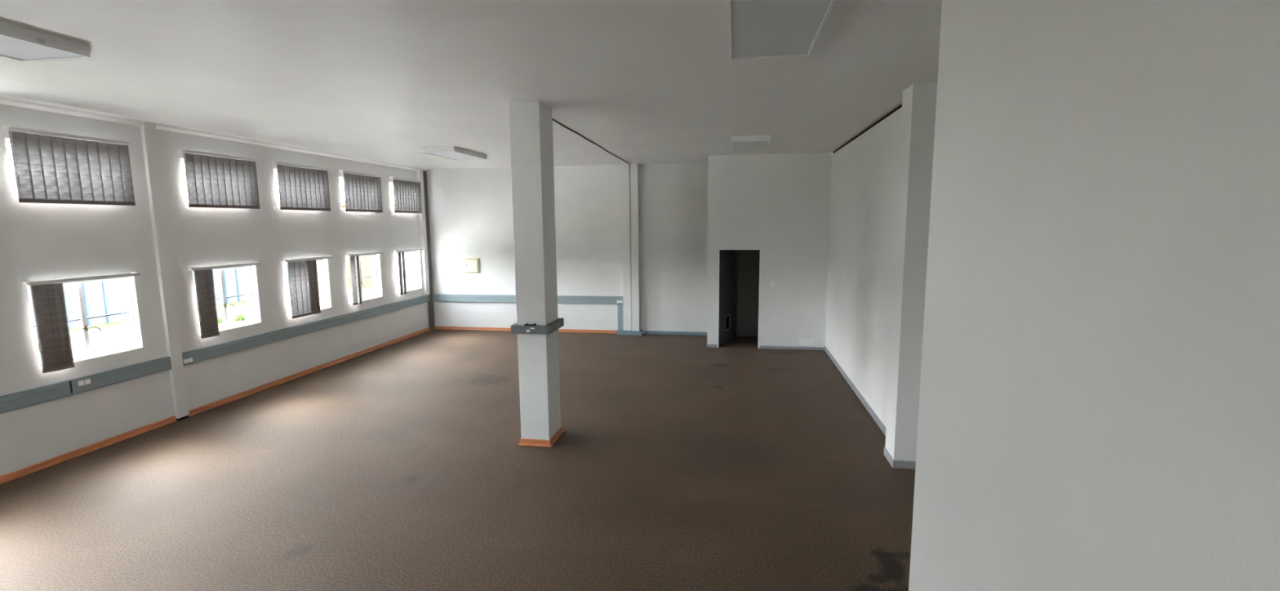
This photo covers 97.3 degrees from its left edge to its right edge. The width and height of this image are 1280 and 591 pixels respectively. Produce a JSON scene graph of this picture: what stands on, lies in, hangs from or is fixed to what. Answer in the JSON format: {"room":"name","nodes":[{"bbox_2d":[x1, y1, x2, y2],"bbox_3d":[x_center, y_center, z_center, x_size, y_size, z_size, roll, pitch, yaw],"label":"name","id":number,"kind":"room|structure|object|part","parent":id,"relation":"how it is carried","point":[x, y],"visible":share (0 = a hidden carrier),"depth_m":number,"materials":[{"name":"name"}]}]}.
{"room":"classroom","nodes":[
{"label":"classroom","id":0,"kind":"room"},
{"bbox_2d":[0,103,429,475],"bbox_3d":[-6.661,0.030,5.555,0.230,4.000,17.105,1,7,9],"label":"wall","id":1,"kind":"structure","parent":0,"point":[39,242],"depth_m":7.48,"materials":[{"name":"paint"}]},
{"bbox_2d":[4,138,18,198],"bbox_3d":[-6.504,-1.378,6.340,0.050,0.610,1.083,1,7,9],"label":"window","id":2,"kind":"structure","parent":1,"relation":"in","point":[6,140],"depth_m":5.86,"materials":[{"name":"white paint"}]},
{"bbox_2d":[1,125,135,205],"bbox_3d":[-6.344,-1.415,6.328,0.111,0.770,1.164,1,7,9],"label":"vertical blind","id":3,"kind":"object","parent":1,"relation":"attached to","point":[50,167],"visible":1,"depth_m":6.24,"materials":[{"name":"grey fabric"}]},
{"bbox_3d":[-6.396,-1.409,5.754,0.020,0.550,0.020,1,7,9],"label":"chain","id":4,"kind":"part","parent":3,"relation":"part of","materials":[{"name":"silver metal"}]},
{"bbox_2d":[26,276,137,367],"bbox_3d":[-6.479,0.274,6.552,0.072,0.907,1.083,1,7,9],"label":"window","id":5,"kind":"structure","parent":1,"relation":"in","point":[82,317],"depth_m":6.60,"materials":[{"name":"white paint"}]},
{"bbox_2d":[22,271,140,373],"bbox_3d":[-6.334,0.273,6.504,0.114,0.995,1.119,1,7,9],"label":"vertical blind","id":6,"kind":"object","parent":5,"relation":"attached to","point":[55,347],"visible":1,"depth_m":6.10,"materials":[{"name":"grey fabric"}]},
{"bbox_3d":[-6.385,0.244,5.949,0.020,0.710,0.020,1,7,9],"label":"chain","id":7,"kind":"part","parent":6,"relation":"part of","materials":[{"name":"silver metal"}]},
{"bbox_3d":[-6.446,0.389,6.612,0.024,0.087,0.197,1,7,9],"label":"handle","id":8,"kind":"part","parent":5,"relation":"part of","materials":[{"name":"gold metal"}]},
{"bbox_2d":[0,356,171,413],"bbox_3d":[-7.056,1.553,2.376,0.058,0.173,10.365,1,7,9],"label":"cable trunking","id":9,"kind":"object","parent":1,"relation":"attached to","point":[25,398],"visible":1,"depth_m":6.39,"materials":[{"name":"grey plastic"}]},
{"bbox_2d":[77,378,90,386],"bbox_3d":[-6.358,0.995,6.441,0.010,0.055,0.120,1,7,9],"label":"socket","id":10,"kind":"object","parent":9,"relation":"attached to","point":[81,382],"depth_m":6.44,"materials":[{"name":"white plastic"}]},
{"bbox_2d":[0,415,177,484],"bbox_3d":[-7.065,2.311,2.476,0.026,0.075,10.365,1,7,9],"label":"baseboard","id":11,"kind":"structure","parent":1,"relation":"attached to","point":[43,464],"depth_m":6.46,"materials":[{"name":"brown wood"}]},
{"bbox_2d":[140,121,188,418],"bbox_3d":[-6.217,-0.277,7.372,0.052,3.865,0.153,1,7,9],"label":"pier","id":12,"kind":"object","parent":1,"relation":"attached to","point":[148,130],"visible":1,"depth_m":7.34,"materials":[{"name":"paint"}]},
{"bbox_2d":[175,415,188,421],"bbox_3d":[-6.203,1.657,7.623,0.045,0.035,0.153,1,7,9],"label":"pier foot","id":13,"kind":"structure","parent":1,"relation":"attached to","point":[186,416],"depth_m":7.61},
{"bbox_2d":[180,159,188,204],"bbox_3d":[-6.205,-1.614,8.142,0.050,0.610,1.047,1,7,9],"label":"window","id":14,"kind":"structure","parent":1,"relation":"in","point":[181,160],"depth_m":7.73,"materials":[{"name":"white paint"}]},
{"bbox_2d":[0,96,426,171],"bbox_3d":[-6.538,-1.915,5.229,0.070,0.060,17.005,1,7,9],"label":"crown molding","id":15,"kind":"structure","parent":1,"relation":"attached to","point":[5,100],"depth_m":7.48,"materials":[{"name":"white paint"}]},
{"bbox_2d":[177,148,260,208],"bbox_3d":[-6.043,-1.653,8.145,0.111,0.770,1.169,1,7,9],"label":"vertical blind","id":16,"kind":"object","parent":1,"relation":"attached to","point":[213,180],"visible":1,"depth_m":8.08,"materials":[{"name":"grey fabric"}]},
{"bbox_3d":[-6.095,-1.647,7.569,0.020,0.550,0.020,1,7,9],"label":"chain","id":17,"kind":"part","parent":16,"relation":"part of","materials":[{"name":"silver metal"}]},
{"bbox_2d":[192,266,256,333],"bbox_3d":[-6.180,0.038,8.354,0.072,0.907,1.047,1,7,9],"label":"window","id":18,"kind":"structure","parent":1,"relation":"in","point":[220,276],"depth_m":8.41,"materials":[{"name":"white paint"}]},
{"bbox_2d":[187,262,261,338],"bbox_3d":[-6.039,0.039,8.297,0.111,0.995,1.114,1,7,9],"label":"vertical blind","id":19,"kind":"object","parent":18,"relation":"attached to","point":[203,276],"visible":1,"depth_m":7.89,"materials":[{"name":"grey fabric"}]},
{"bbox_3d":[-6.087,0.009,7.744,0.020,0.710,0.020,1,7,9],"label":"chain","id":20,"kind":"part","parent":19,"relation":"part of","materials":[{"name":"silver metal"}]},
{"bbox_3d":[-6.147,0.153,8.414,0.024,0.087,0.197,1,7,9],"label":"handle","id":21,"kind":"part","parent":18,"relation":"part of","materials":[{"name":"gold metal"}]},
{"bbox_2d":[271,160,330,210],"bbox_3d":[-5.787,-1.855,9.689,0.111,0.770,1.174,1,7,9],"label":"vertical blind","id":22,"kind":"object","parent":1,"relation":"attached to","point":[300,187],"visible":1,"depth_m":9.62,"materials":[{"name":"grey fabric"}]},
{"bbox_3d":[-5.840,-1.849,9.111,0.020,0.550,0.020,1,7,9],"label":"chain","id":23,"kind":"part","parent":22,"relation":"part of","materials":[{"name":"silver metal"}]},
{"bbox_2d":[282,258,327,315],"bbox_3d":[-5.923,-0.165,9.906,0.072,0.907,1.064,1,7,9],"label":"window","id":24,"kind":"structure","parent":1,"relation":"in","point":[322,273],"depth_m":10.38,"materials":[{"name":"white paint"}]},
{"bbox_2d":[282,255,332,318],"bbox_3d":[-5.777,-0.169,9.882,0.111,0.995,1.064,1,7,9],"label":"vertical blind","id":25,"kind":"object","parent":24,"relation":"attached to","point":[302,273],"visible":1,"depth_m":9.68,"materials":[{"name":"grey fabric"}]},
{"bbox_3d":[-5.821,-0.201,9.354,0.020,0.710,0.020,1,7,9],"label":"chain","id":26,"kind":"part","parent":25,"relation":"part of","materials":[{"name":"silver metal"}]},
{"bbox_2d":[182,294,429,365],"bbox_3d":[-5.681,0.466,10.679,0.058,0.173,6.302,1,7,9],"label":"cable trunking","id":27,"kind":"object","parent":1,"relation":"attached to","point":[192,357],"visible":1,"depth_m":9.41,"materials":[{"name":"grey plastic"}]},
{"bbox_2d":[183,357,192,364],"bbox_3d":[-6.155,0.889,7.671,0.010,0.055,0.120,1,7,9],"label":"socket","id":28,"kind":"object","parent":27,"relation":"attached to","point":[186,360],"depth_m":7.67,"materials":[{"name":"white plastic"}]},
{"bbox_2d":[188,327,430,417],"bbox_3d":[-5.690,1.224,10.780,0.026,0.075,6.302,1,7,9],"label":"baseboard","id":29,"kind":"structure","parent":1,"relation":"attached to","point":[242,394],"depth_m":9.54,"materials":[{"name":"brown wood"}]},
{"bbox_2d":[338,169,382,212],"bbox_3d":[-5.534,-2.056,11.220,0.111,0.770,1.144,1,7,9],"label":"vertical blind","id":30,"kind":"object","parent":1,"relation":"attached to","point":[362,191],"visible":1,"depth_m":11.17,"materials":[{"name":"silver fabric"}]},
{"bbox_2d":[345,254,378,302],"bbox_3d":[-5.672,-0.363,11.425,0.072,0.907,1.077,1,7,9],"label":"window","id":31,"kind":"structure","parent":1,"relation":"in","point":[376,295],"depth_m":11.78,"materials":[{"name":"white paint"}]},
{"bbox_2d":[345,251,383,305],"bbox_3d":[-5.522,-0.368,11.403,0.116,0.995,1.064,1,7,9],"label":"vertical blind","id":32,"kind":"object","parent":31,"relation":"attached to","point":[353,264],"visible":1,"depth_m":11.01,"materials":[{"name":"grey fabric"}]},
{"bbox_2d":[389,176,422,213],"bbox_3d":[-5.279,-2.257,12.756,0.111,0.770,1.104,1,7,9],"label":"vertical blind","id":33,"kind":"object","parent":1,"relation":"attached to","point":[406,192],"visible":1,"depth_m":12.69,"materials":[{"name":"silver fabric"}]},
{"bbox_2d":[393,250,418,292],"bbox_3d":[-5.419,-0.563,12.952,0.072,0.907,1.055,1,7,9],"label":"window","id":34,"kind":"structure","parent":1,"relation":"in","point":[414,251],"depth_m":13.38,"materials":[{"name":"white paint"}]},
{"bbox_2d":[393,248,423,294],"bbox_3d":[-5.272,-0.567,12.928,0.111,0.995,1.059,1,7,9],"label":"vertical blind","id":35,"kind":"object","parent":34,"relation":"attached to","point":[400,260],"visible":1,"depth_m":12.55,"materials":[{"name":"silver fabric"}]},
{"bbox_2d":[416,169,430,295],"bbox_3d":[-5.190,-1.488,13.486,0.070,2.970,0.150,1,7,9],"label":"boxing","id":36,"kind":"structure","parent":1,"relation":"attached to","point":[420,173],"depth_m":13.48,"materials":[{"name":"paint"}]},
{"bbox_2d":[422,170,435,330],"bbox_3d":[-5.169,-1.068,13.708,0.050,3.860,0.185,1,7,9],"label":"strip","id":37,"kind":"object","parent":1,"relation":"attached to","point":[430,304],"visible":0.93,"depth_m":13.75,"materials":[{"name":"grey paint"}]},
{"bbox_2d":[0,328,915,590],"bbox_3d":[-1.668,2.037,4.991,9.956,0.120,17.305,1,7,9],"label":"floor","id":38,"kind":"structure","parent":0,"point":[678,462],"depth_m":5.59,"materials":[{"name":"brown carpet"}]},
{"bbox_2d":[616,329,643,335],"bbox_3d":[-0.239,0.858,13.139,0.590,0.100,0.195,1,7,9],"label":"baseboard","id":39,"kind":"structure","parent":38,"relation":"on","point":[631,332],"depth_m":13.05,"materials":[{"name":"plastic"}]},
{"bbox_2d":[884,447,893,466],"bbox_3d":[2.693,1.752,6.099,0.012,0.085,0.346,1,7,9],"label":"baseboard","id":40,"kind":"structure","parent":38,"relation":"on","point":[887,455],"depth_m":6.08,"materials":[{"name":"grey plastic"}]},
{"bbox_2d":[892,460,915,469],"bbox_3d":[3.035,1.779,5.864,0.763,0.085,0.012,1,7,9],"label":"baseboard","id":41,"kind":"structure","parent":38,"relation":"on","point":[895,464],"depth_m":5.90,"materials":[{"name":"grey plastic"}]},
{"bbox_2d":[0,0,942,169],"bbox_3d":[-1.792,-1.991,4.484,10.136,0.200,17.305,1,7,9],"label":"ceiling","id":42,"kind":"structure","parent":0,"point":[646,82],"depth_m":4.91,"materials":[{"name":"paint"}]},
{"bbox_2d":[0,21,91,62],"bbox_3d":[-4.395,-1.704,3.554,0.604,0.085,1.227,1,7,9],"label":"ceiling light","id":43,"kind":"object","parent":42,"relation":"attached to","point":[17,42],"visible":1,"depth_m":3.92,"materials":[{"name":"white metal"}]},
{"bbox_2d":[0,35,78,59],"bbox_3d":[-4.397,-1.675,3.558,0.556,0.006,1.163,1,7,9],"label":"diffuser","id":44,"kind":"object","parent":43,"relation":"attached to","point":[11,46],"depth_m":3.95,"materials":[{"name":"white plastic"}]},
{"bbox_2d":[420,146,486,159],"bbox_3d":[-3.353,-2.578,10.236,0.619,0.085,1.305,1,7,9],"label":"ceiling light","id":45,"kind":"object","parent":42,"relation":"attached to","point":[454,153],"visible":1,"depth_m":9.98,"materials":[{"name":"white plastic"}]},
{"bbox_2d":[427,151,482,159],"bbox_3d":[-3.354,-2.549,10.240,0.571,0.006,1.241,1,7,9],"label":"diffuser","id":46,"kind":"object","parent":45,"relation":"attached to","point":[451,155],"depth_m":10.24,"materials":[{"name":"white plastic"}]},
{"bbox_2d":[552,118,630,164],"bbox_3d":[-0.717,-2.553,9.578,0.037,0.017,6.156,1,7,9],"label":"seam","id":47,"kind":"structure","parent":42,"relation":"attached to","point":[554,120],"depth_m":8.74,"materials":[{"name":"grey"}]},
{"bbox_2d":[730,134,771,151],"bbox_3d":[1.807,-2.497,9.260,0.609,0.085,1.225,1,7,9],"label":"ceiling light","id":48,"kind":"object","parent":42,"relation":"attached to","point":[741,143],"visible":1,"depth_m":8.89,"materials":[{"name":"white plastic"}]},
{"bbox_2d":[732,141,768,151],"bbox_3d":[1.805,-2.467,9.264,0.561,0.006,1.161,1,7,9],"label":"diffuser","id":49,"kind":"object","parent":48,"relation":"attached to","point":[736,145],"depth_m":9.27,"materials":[{"name":"white plastic"}]},
{"bbox_2d":[727,0,835,60],"bbox_3d":[0.883,-1.766,3.680,0.609,0.085,1.220,1,7,9],"label":"ceiling light","id":50,"kind":"object","parent":42,"relation":"attached to","point":[757,28],"visible":1,"depth_m":3.61,"materials":[{"name":"white plastic"}]},
{"bbox_2d":[508,101,564,447],"bbox_3d":[-1.206,-0.200,6.582,0.464,3.900,0.577,1,7,9],"label":"column","id":51,"kind":"structure","parent":0,"point":[537,326],"depth_m":6.40,"materials":[{"name":"paint"}]},
{"bbox_3d":[-1.192,1.696,6.834,0.402,0.075,0.511,1,7,9],"label":"baseboard","id":52,"kind":"part","parent":51,"relation":"part of","materials":[{"name":"brown wood"}]},
{"bbox_2d":[426,162,759,333],"bbox_3d":[-0.439,-1.003,13.120,10.036,4.000,0.220,1,7,9],"label":"wall","id":53,"kind":"structure","parent":0,"point":[470,210],"depth_m":13.11,"materials":[{"name":"paint"}]},
{"bbox_2d":[463,257,479,273],"bbox_3d":[-4.078,-0.724,13.640,0.397,0.373,0.054,1,7,9],"label":"board","id":54,"kind":"object","parent":53,"relation":"attached to","point":[472,265],"visible":1,"depth_m":13.62,"materials":[{"name":"beige plastic"}]},
{"bbox_3d":[-4.080,-0.723,13.626,0.279,0.255,0.010,1,7,9],"label":"door","id":55,"kind":"part","parent":54,"relation":"part of","materials":[{"name":"beige plastic"}]},
{"bbox_2d":[434,326,616,333],"bbox_3d":[-2.816,0.830,13.649,4.661,0.070,0.026,1,7,9],"label":"baseboard","id":56,"kind":"structure","parent":53,"relation":"attached to","point":[436,327],"depth_m":13.74,"materials":[{"name":"brown wood"}]},
{"bbox_2d":[431,293,622,304],"bbox_3d":[-2.748,0.087,13.522,4.816,0.185,0.062,1,7,9],"label":"cable trunking","id":57,"kind":"object","parent":53,"relation":"attached to","point":[436,297],"visible":0.86,"depth_m":13.57,"materials":[{"name":"grey plastic"}]},
{"bbox_2d":[617,304,623,329],"bbox_3d":[-0.448,0.502,13.201,0.148,0.595,0.051,1,7,9],"label":"cable trunking","id":58,"kind":"object","parent":53,"relation":"attached to","point":[620,307],"visible":0.85,"depth_m":13.18,"materials":[{"name":"grey plastic"}]},
{"bbox_2d":[621,163,639,331],"bbox_3d":[-0.207,-1.076,12.889,0.375,3.800,0.180,1,7,9],"label":"pilaster","id":59,"kind":"object","parent":53,"relation":"attached to","point":[629,172],"visible":1,"depth_m":12.82,"materials":[{"name":"paint"}]},
{"bbox_2d":[644,330,706,335],"bbox_3d":[0.856,0.875,13.037,1.494,0.075,0.045,1,7,9],"label":"baseboard","id":60,"kind":"structure","parent":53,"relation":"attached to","point":[648,332],"depth_m":13.02,"materials":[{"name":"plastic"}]},
{"bbox_2d":[733,330,758,337],"bbox_3d":[2.287,0.866,12.794,1.209,0.130,0.015,1,7,9],"label":"baseboard","id":61,"kind":"structure","parent":53,"relation":"attached to","point":[735,333],"depth_m":12.77,"materials":[{"name":"grey paint"}]},
{"bbox_2d":[706,152,831,348],"bbox_3d":[2.558,-0.850,11.351,2.367,3.900,0.110,1,7,9],"label":"wall","id":62,"kind":"structure","parent":0,"point":[778,205],"depth_m":11.24,"materials":[{"name":"paint"}]},
{"bbox_2d":[706,344,716,347],"bbox_3d":[1.499,1.048,11.712,0.208,0.060,0.012,1,7,9],"label":"baseboard","id":63,"kind":"structure","parent":62,"relation":"attached to","point":[708,345],"depth_m":11.70,"materials":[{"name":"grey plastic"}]},
{"bbox_2d":[718,249,734,346],"bbox_3d":[1.837,0.007,12.032,0.054,2.021,0.872,4,9,30],"label":"door","id":64,"kind":"structure","parent":62,"relation":"in","point":[726,257],"depth_m":12.02,"materials":[{"name":"grey paint"}]},
{"bbox_3d":[1.892,0.584,12.157,0.010,0.320,0.305,4,9,30],"label":"vent frame","id":65,"kind":"part","parent":64,"relation":"part of","materials":[{"name":"grey plastic"}]},
{"bbox_2d":[725,315,729,329],"bbox_3d":[1.883,0.585,12.149,0.004,0.280,0.240,4,9,30],"label":"vent","id":66,"kind":"object","parent":64,"relation":"attached to","point":[727,317],"depth_m":12.15,"materials":[{"name":"black metal"}]},
{"bbox_2d":[717,248,760,348],"bbox_3d":[2.030,0.067,11.557,0.836,2.037,0.116,1,7,9],"label":"door frame","id":67,"kind":"structure","parent":62,"relation":"attached to","point":[718,249],"depth_m":11.48,"materials":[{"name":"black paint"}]},
{"bbox_2d":[769,280,774,286],"bbox_3d":[2.671,-0.241,11.348,0.090,0.120,0.014,1,7,9],"label":"light switch","id":68,"kind":"object","parent":62,"relation":"attached to","point":[771,282],"visible":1,"depth_m":11.34,"materials":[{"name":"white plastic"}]},
{"bbox_2d":[760,345,824,350],"bbox_3d":[3.088,1.068,11.451,1.281,0.060,0.012,1,7,9],"label":"baseboard","id":69,"kind":"structure","parent":62,"relation":"attached to","point":[761,347],"depth_m":11.44,"materials":[{"name":"grey plastic"}]},
{"bbox_2d":[798,339,818,345],"bbox_3d":[3.407,0.947,11.381,0.385,0.111,0.017,1,7,9],"label":"wall outlet","id":70,"kind":"object","parent":62,"relation":"attached to","point":[801,342],"visible":1,"depth_m":11.37,"materials":[{"name":"white plastic"}]},
{"bbox_2d":[811,340,817,345],"bbox_3d":[3.524,0.950,11.356,0.136,0.096,0.003,1,7,9],"label":"socket","id":71,"kind":"object","parent":70,"relation":"attached to","point":[813,342],"depth_m":11.35,"materials":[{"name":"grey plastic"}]},
{"bbox_2d":[825,106,902,426],"bbox_3d":[3.480,-0.490,9.072,0.200,3.955,6.605,1,7,9],"label":"wall","id":72,"kind":"structure","parent":0,"point":[864,190],"depth_m":8.00,"materials":[{"name":"paint"}]},
{"bbox_2d":[824,346,885,435],"bbox_3d":[3.304,1.395,8.796,0.012,0.090,5.221,1,7,9],"label":"baseboard","id":73,"kind":"structure","parent":72,"relation":"attached to","point":[855,389],"depth_m":8.23,"materials":[{"name":"grey plastic"}]},
{"bbox_2d":[832,104,902,153],"bbox_3d":[3.385,-2.404,8.284,0.180,0.045,5.224,1,7,9],"label":"trim","id":74,"kind":"structure","parent":72,"relation":"on","point":[900,105],"depth_m":7.78,"materials":[{"name":"black"}]},
{"bbox_2d":[908,0,1279,590],"bbox_3d":[0.498,0.788,-1.165,0.180,3.900,6.080,1,7,9],"label":"wall","id":75,"kind":"structure","parent":0,"point":[1100,397],"depth_m":0.92,"materials":[{"name":"paint"}]},
{"label":"outside","id":76,"kind":"structure","parent":0,"visible":0},
{"bbox_3d":[-12.347,0.706,17.467,150.000,0.200,150.000,1,7,9],"label":"ground","id":77,"kind":"structure","parent":76,"visible":0},
{"bbox_2d":[34,287,399,364],"bbox_3d":[-33.514,0.317,20.920,47.100,0.050,90.000,1,7,9],"label":"lawn","id":78,"kind":"structure","parent":77,"relation":"on","point":[112,335],"depth_m":14.58,"materials":[{"name":"green plant"}]},
{"bbox_2d":[10,173,17,195],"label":"window","id":79,"kind":"structure","parent":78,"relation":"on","point":[12,175],"depth_m":25.68,"materials":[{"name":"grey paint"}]},
{"bbox_2d":[27,263,289,334],"bbox_3d":[-16.690,1.033,6.271,0.120,2.000,34.600,1,7,9],"label":"fence","id":80,"kind":"object","parent":78,"relation":"on","point":[103,297],"visible":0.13,"depth_m":15.92,"materials":[{"name":"blue"}]},
{"bbox_3d":[-15.231,-0.096,14.896,0.060,2.000,0.060,1,7,9],"label":"post","id":81,"kind":"part","parent":80,"relation":"part of","materials":[{"name":"blue"}]},
{"bbox_3d":[-15.154,-0.157,15.366,0.060,2.000,0.060,1,7,9],"label":"post","id":82,"kind":"part","parent":80,"relation":"part of","materials":[{"name":"blue metal"}]},
{"bbox_3d":[-15.076,-0.219,15.835,0.060,2.000,0.060,1,7,9],"label":"post","id":83,"kind":"part","parent":80,"relation":"part of","materials":[{"name":"blue metal"}]},
{"bbox_3d":[-14.454,-0.711,19.592,0.060,2.000,0.060,1,7,9],"label":"post","id":84,"kind":"part","parent":80,"relation":"part of","materials":[{"name":"blue"}]},
{"bbox_3d":[-14.376,-0.772,20.062,0.060,2.000,0.060,1,7,9],"label":"post","id":85,"kind":"part","parent":80,"relation":"part of","materials":[{"name":"blue"}]},
{"bbox_2d":[276,199,413,288],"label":"window","id":86,"kind":"structure","parent":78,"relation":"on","point":[365,260],"depth_m":24.06,"materials":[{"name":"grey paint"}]},
{"bbox_2d":[217,314,231,327],"bbox_3d":[-10.425,0.727,14.025,0.543,0.509,0.459,1,7,9],"label":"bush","id":87,"kind":"object","parent":77,"relation":"on","point":[220,320],"visible":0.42,"depth_m":13.99,"materials":[{"name":"green plant"}]},
{"bbox_2d":[231,311,248,324],"bbox_3d":[-10.310,0.666,14.505,0.557,0.504,0.375,4,8,30],"label":"bush","id":88,"kind":"object","parent":77,"relation":"on","point":[239,318],"visible":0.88,"depth_m":14.45,"materials":[{"name":"green plant"}]},
{"bbox_3d":[-10.296,0.773,14.530,0.323,0.285,0.323,1,7,9],"label":"pot","id":89,"kind":"part","parent":88,"relation":"part of","materials":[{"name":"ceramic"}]},
{"bbox_3d":[2.692,0.577,0.703,0.200,4.000,10.700,1,7,9],"label":"wall","id":90,"kind":"structure","parent":0,"visible":0},
{"bbox_2d":[884,81,937,461],"bbox_3d":[3.054,-0.135,5.793,0.751,3.900,0.346,1,7,9],"label":"pilaster","id":91,"kind":"object","parent":90,"relation":"attached to","point":[919,99],"visible":0.36,"depth_m":5.70,"materials":[{"name":"paint"}]}
]}

